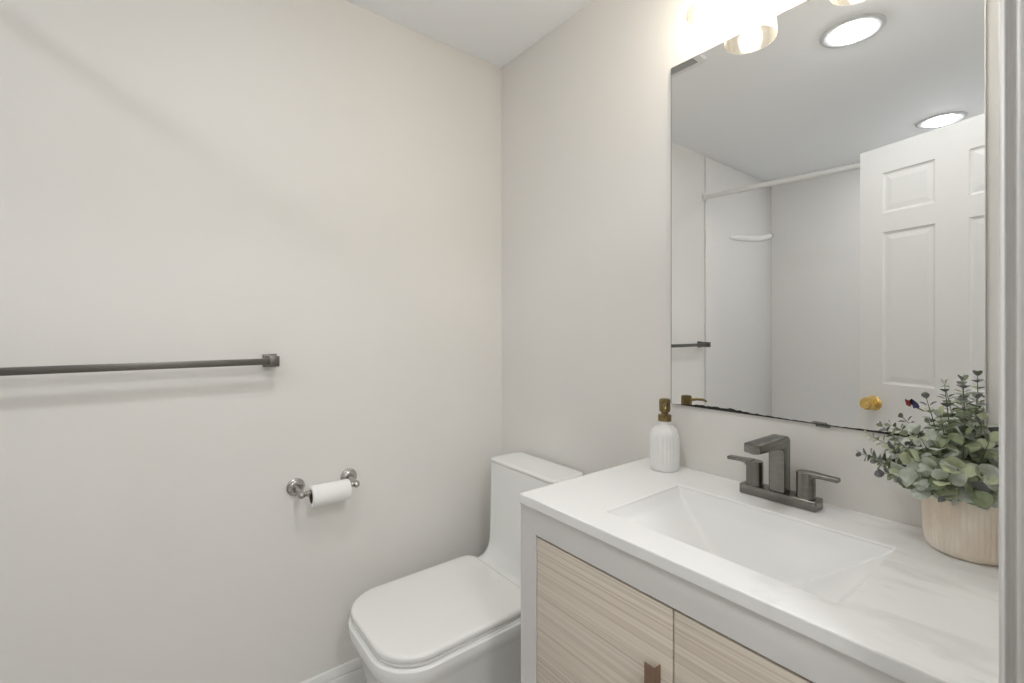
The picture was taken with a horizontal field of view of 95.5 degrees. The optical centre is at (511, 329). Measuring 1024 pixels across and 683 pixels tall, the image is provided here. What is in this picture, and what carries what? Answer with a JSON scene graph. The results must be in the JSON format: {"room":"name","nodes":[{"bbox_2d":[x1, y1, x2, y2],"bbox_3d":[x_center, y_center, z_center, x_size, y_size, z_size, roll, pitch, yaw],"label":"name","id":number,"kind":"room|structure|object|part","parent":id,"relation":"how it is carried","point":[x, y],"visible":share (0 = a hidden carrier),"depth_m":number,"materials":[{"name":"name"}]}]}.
{"room":"bathroom","nodes":[
{"label":"bathroom","id":0,"kind":"room"},
{"bbox_2d":[0,0,500,682],"bbox_3d":[-1.054,0.100,1.174,2.712,2.320,0.120,0,0,-38],"label":"wall","id":1,"kind":"structure","parent":0,"point":[315,185],"depth_m":1.31,"materials":[{"name":"paint"}]},
{"bbox_2d":[0,354,279,375],"bbox_3d":[-0.946,0.091,1.139,0.684,0.037,0.068,0,0,-38],"label":"towel bar","id":2,"kind":"object","parent":1,"relation":"attached to","point":[268,360],"visible":1,"depth_m":1.13,"materials":[{"name":"silver metal"}]},
{"bbox_3d":[-0.691,0.091,1.338,0.037,0.037,0.068,0,0,-38],"label":"post","id":3,"kind":"part","parent":2,"relation":"part of","materials":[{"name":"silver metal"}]},
{"bbox_2d":[286,468,359,498],"bbox_3d":[-0.567,0.477,1.426,0.213,0.053,0.082,0,0,-38],"label":"toilet paper holder","id":4,"kind":"object","parent":1,"relation":"attached to","point":[295,487],"visible":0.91,"depth_m":1.40,"materials":[{"name":"grey metal"}]},
{"bbox_3d":[-0.626,0.481,1.371,0.023,0.026,0.069,0,0,-38],"label":"post","id":5,"kind":"part","parent":4,"relation":"part of","materials":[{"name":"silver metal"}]},
{"bbox_2d":[308,479,351,506],"bbox_3d":[-0.549,0.493,1.404,0.111,0.061,0.061,0,0,-38],"label":"toilet paper roll","id":6,"kind":"object","parent":4,"relation":"on","point":[340,490],"visible":0.94,"depth_m":1.38,"materials":[{"name":"white paper"}]},
{"bbox_3d":[-0.500,0.481,1.470,0.023,0.026,0.069,0,0,-38],"label":"post","id":7,"kind":"part","parent":4,"relation":"part of","materials":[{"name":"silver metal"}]},
{"bbox_2d":[300,657,366,682],"bbox_3d":[-0.653,1.168,1.401,1.560,0.183,0.017,0,0,-38],"label":"baseboard","id":8,"kind":"structure","parent":1,"relation":"attached to","point":[351,671],"depth_m":1.49,"materials":[{"name":"white paint"}]},
{"bbox_2d":[345,0,592,67],"bbox_3d":[-0.176,-1.110,0.052,2.712,0.100,2.970,0,0,-38],"label":"ceiling","id":9,"kind":"structure","parent":0,"point":[495,32],"depth_m":1.60,"materials":[{"name":"white paint"}]},
{"bbox_2d":[501,0,998,527],"bbox_3d":[0.851,0.100,0.842,0.120,2.320,2.750,0,0,-38],"label":"wall","id":10,"kind":"structure","parent":0,"point":[586,107],"depth_m":1.44,"materials":[{"name":"paint"}]},
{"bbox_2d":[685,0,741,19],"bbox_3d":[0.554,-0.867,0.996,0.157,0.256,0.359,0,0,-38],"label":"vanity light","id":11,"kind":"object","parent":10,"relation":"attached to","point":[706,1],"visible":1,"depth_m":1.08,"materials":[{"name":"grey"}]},
{"bbox_3d":[0.467,-0.806,1.079,0.055,0.088,0.055,0,0,-38],"label":"bulb","id":12,"kind":"part","parent":11,"relation":"part of","materials":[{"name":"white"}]},
{"bbox_2d":[671,0,985,442],"bbox_3d":[0.621,-0.252,1.031,0.009,0.918,0.606,0,0,-38],"label":"wall mirror","id":13,"kind":"object","parent":10,"relation":"attached to","point":[828,157],"visible":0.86,"depth_m":0.97,"materials":[{"name":"grey mirror"}]},
{"bbox_2d":[905,399,924,411],"bbox_3d":[0.749,0.140,0.864,0.001,0.022,0.030,0,0,-38],"label":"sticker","id":14,"kind":"object","parent":13,"relation":"attached to","point":[910,402],"visible":1,"depth_m":0.87,"materials":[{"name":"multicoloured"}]},
{"bbox_3d":[-0.176,1.310,0.052,2.712,0.100,2.970,0,0,-38],"label":"floor","id":15,"kind":"structure","parent":0,"visible":0},
{"bbox_2d":[348,452,582,682],"bbox_3d":[-0.136,0.861,1.434,0.673,0.797,0.385,0,0,-38],"label":"toilet","id":16,"kind":"object","parent":15,"relation":"on","point":[458,620],"visible":0.7,"depth_m":1.33,"materials":[{"name":"white ceramic"}]},
{"bbox_3d":[-0.213,0.822,1.377,0.459,0.009,0.373,0,0,-38],"label":"seat","id":17,"kind":"part","parent":16,"relation":"part of","materials":[{"name":"white plastic"}]},
{"bbox_3d":[-0.213,0.807,1.377,0.462,0.020,0.376,0,0,-38],"label":"lid","id":18,"kind":"part","parent":16,"relation":"part of","materials":[{"name":"white plastic"}]},
{"bbox_3d":[0.079,0.467,1.589,0.144,0.010,0.346,0,0,-38],"label":"tank lid","id":19,"kind":"part","parent":16,"relation":"part of","materials":[{"name":"white ceramic"}]},
{"bbox_2d":[521,504,903,682],"bbox_3d":[0.435,0.825,0.883,0.482,0.870,0.768,0,0,-38],"label":"vanity cabinet","id":20,"kind":"object","parent":15,"relation":"on","point":[593,611],"visible":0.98,"depth_m":0.81,"materials":[{"name":"white paint"}]},
{"bbox_3d":[0.163,0.774,0.880,0.018,0.649,0.330,0,0,-38],"label":"door","id":21,"kind":"part","parent":20,"relation":"part of","materials":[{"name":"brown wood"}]},
{"bbox_3d":[0.231,0.632,0.766,0.016,0.166,0.021,0,0,-38],"label":"handle","id":22,"kind":"part","parent":20,"relation":"part of","materials":[{"name":"brown metal"}]},
{"bbox_3d":[0.367,0.774,0.619,0.018,0.649,0.329,0,0,-38],"label":"door","id":23,"kind":"part","parent":20,"relation":"part of","materials":[{"name":"brown wood"}]},
{"bbox_2d":[519,458,998,682],"bbox_3d":[0.439,0.431,0.887,0.473,0.126,0.770,0,0,-38],"label":"sink","id":24,"kind":"object","parent":20,"relation":"in","point":[871,590],"visible":0.94,"depth_m":0.77,"materials":[{"name":"stone"}]},
{"bbox_2d":[650,398,679,472],"bbox_3d":[0.398,0.275,1.222,0.087,0.186,0.074,0,0,-38],"label":"soap dispenser","id":25,"kind":"object","parent":24,"relation":"on","point":[664,437],"visible":1,"depth_m":1.20,"materials":[{"name":"white ceramic"}]},
{"bbox_2d":[650,421,679,472],"bbox_3d":[0.402,0.304,1.225,0.074,0.127,0.074,0,0,-38],"label":"bottle","id":26,"kind":"object","parent":25,"relation":"attached to","point":[664,437],"depth_m":1.20,"materials":[{"name":"white ceramic"}]},
{"bbox_2d":[608,486,891,604],"bbox_3d":[0.416,0.431,0.862,0.264,0.118,0.405,0,0,-38],"label":"basin","id":27,"kind":"object","parent":24,"relation":"in","point":[830,565],"depth_m":0.90,"materials":[{"name":"white ceramic"}]},
{"bbox_2d":[727,434,840,512],"bbox_3d":[0.533,0.297,0.968,0.148,0.140,0.221,0,0,-38],"label":"faucet","id":28,"kind":"object","parent":24,"relation":"on","point":[778,490],"visible":1,"depth_m":0.98,"materials":[{"name":"grey metal"}]},
{"bbox_3d":[0.524,0.302,1.067,0.025,0.018,0.055,0,0,-38],"label":"lever","id":29,"kind":"part","parent":28,"relation":"part of","materials":[{"name":"grey metal"}]},
{"bbox_3d":[0.543,0.320,1.042,0.037,0.054,0.037,0,0,-38],"label":"handle","id":30,"kind":"part","parent":28,"relation":"part of","materials":[{"name":"grey metal"}]},
{"bbox_3d":[0.532,0.287,0.967,0.144,0.120,0.032,0,0,-38],"label":"spout","id":31,"kind":"part","parent":28,"relation":"part of","materials":[{"name":"grey metal"}]},
{"bbox_3d":[0.575,0.357,1.001,0.041,0.021,0.153,0,0,-38],"label":"plate","id":32,"kind":"part","parent":28,"relation":"part of","materials":[{"name":"grey metal"}]},
{"bbox_3d":[0.607,0.320,0.961,0.037,0.054,0.037,0,0,-38],"label":"handle","id":33,"kind":"part","parent":28,"relation":"part of","materials":[{"name":"grey metal"}]},
{"bbox_3d":[0.626,0.302,0.936,0.025,0.018,0.055,0,0,-38],"label":"lever","id":34,"kind":"part","parent":28,"relation":"part of","materials":[{"name":"grey metal"}]},
{"bbox_2d":[856,375,998,565],"bbox_3d":[0.712,0.221,0.763,0.201,0.293,0.172,0,0,18],"label":"eucalyptus","id":35,"kind":"object","parent":24,"relation":"on","point":[956,486],"visible":0.89,"depth_m":0.74,"materials":[{"name":"green plant"}]},
{"bbox_2d":[921,495,998,565],"bbox_3d":[0.754,0.318,0.769,0.117,0.098,0.117,0,0,-38],"label":"pot","id":36,"kind":"object","parent":35,"relation":"attached to","point":[965,531],"depth_m":0.73,"materials":[{"name":"beige wood"}]},
{"bbox_3d":[-0.074,0.100,-0.078,2.472,2.320,0.115,0,0,-38],"label":"wall","id":37,"kind":"structure","parent":0,"visible":0},
{"bbox_2d":[999,0,1023,682],"bbox_3d":[0.455,0.202,0.420,0.058,2.115,0.017,0,0,-38],"label":"trim","id":38,"kind":"structure","parent":37,"relation":"attached to","point":[1011,12],"depth_m":0.41,"materials":[{"name":"white paint"}]}
]}

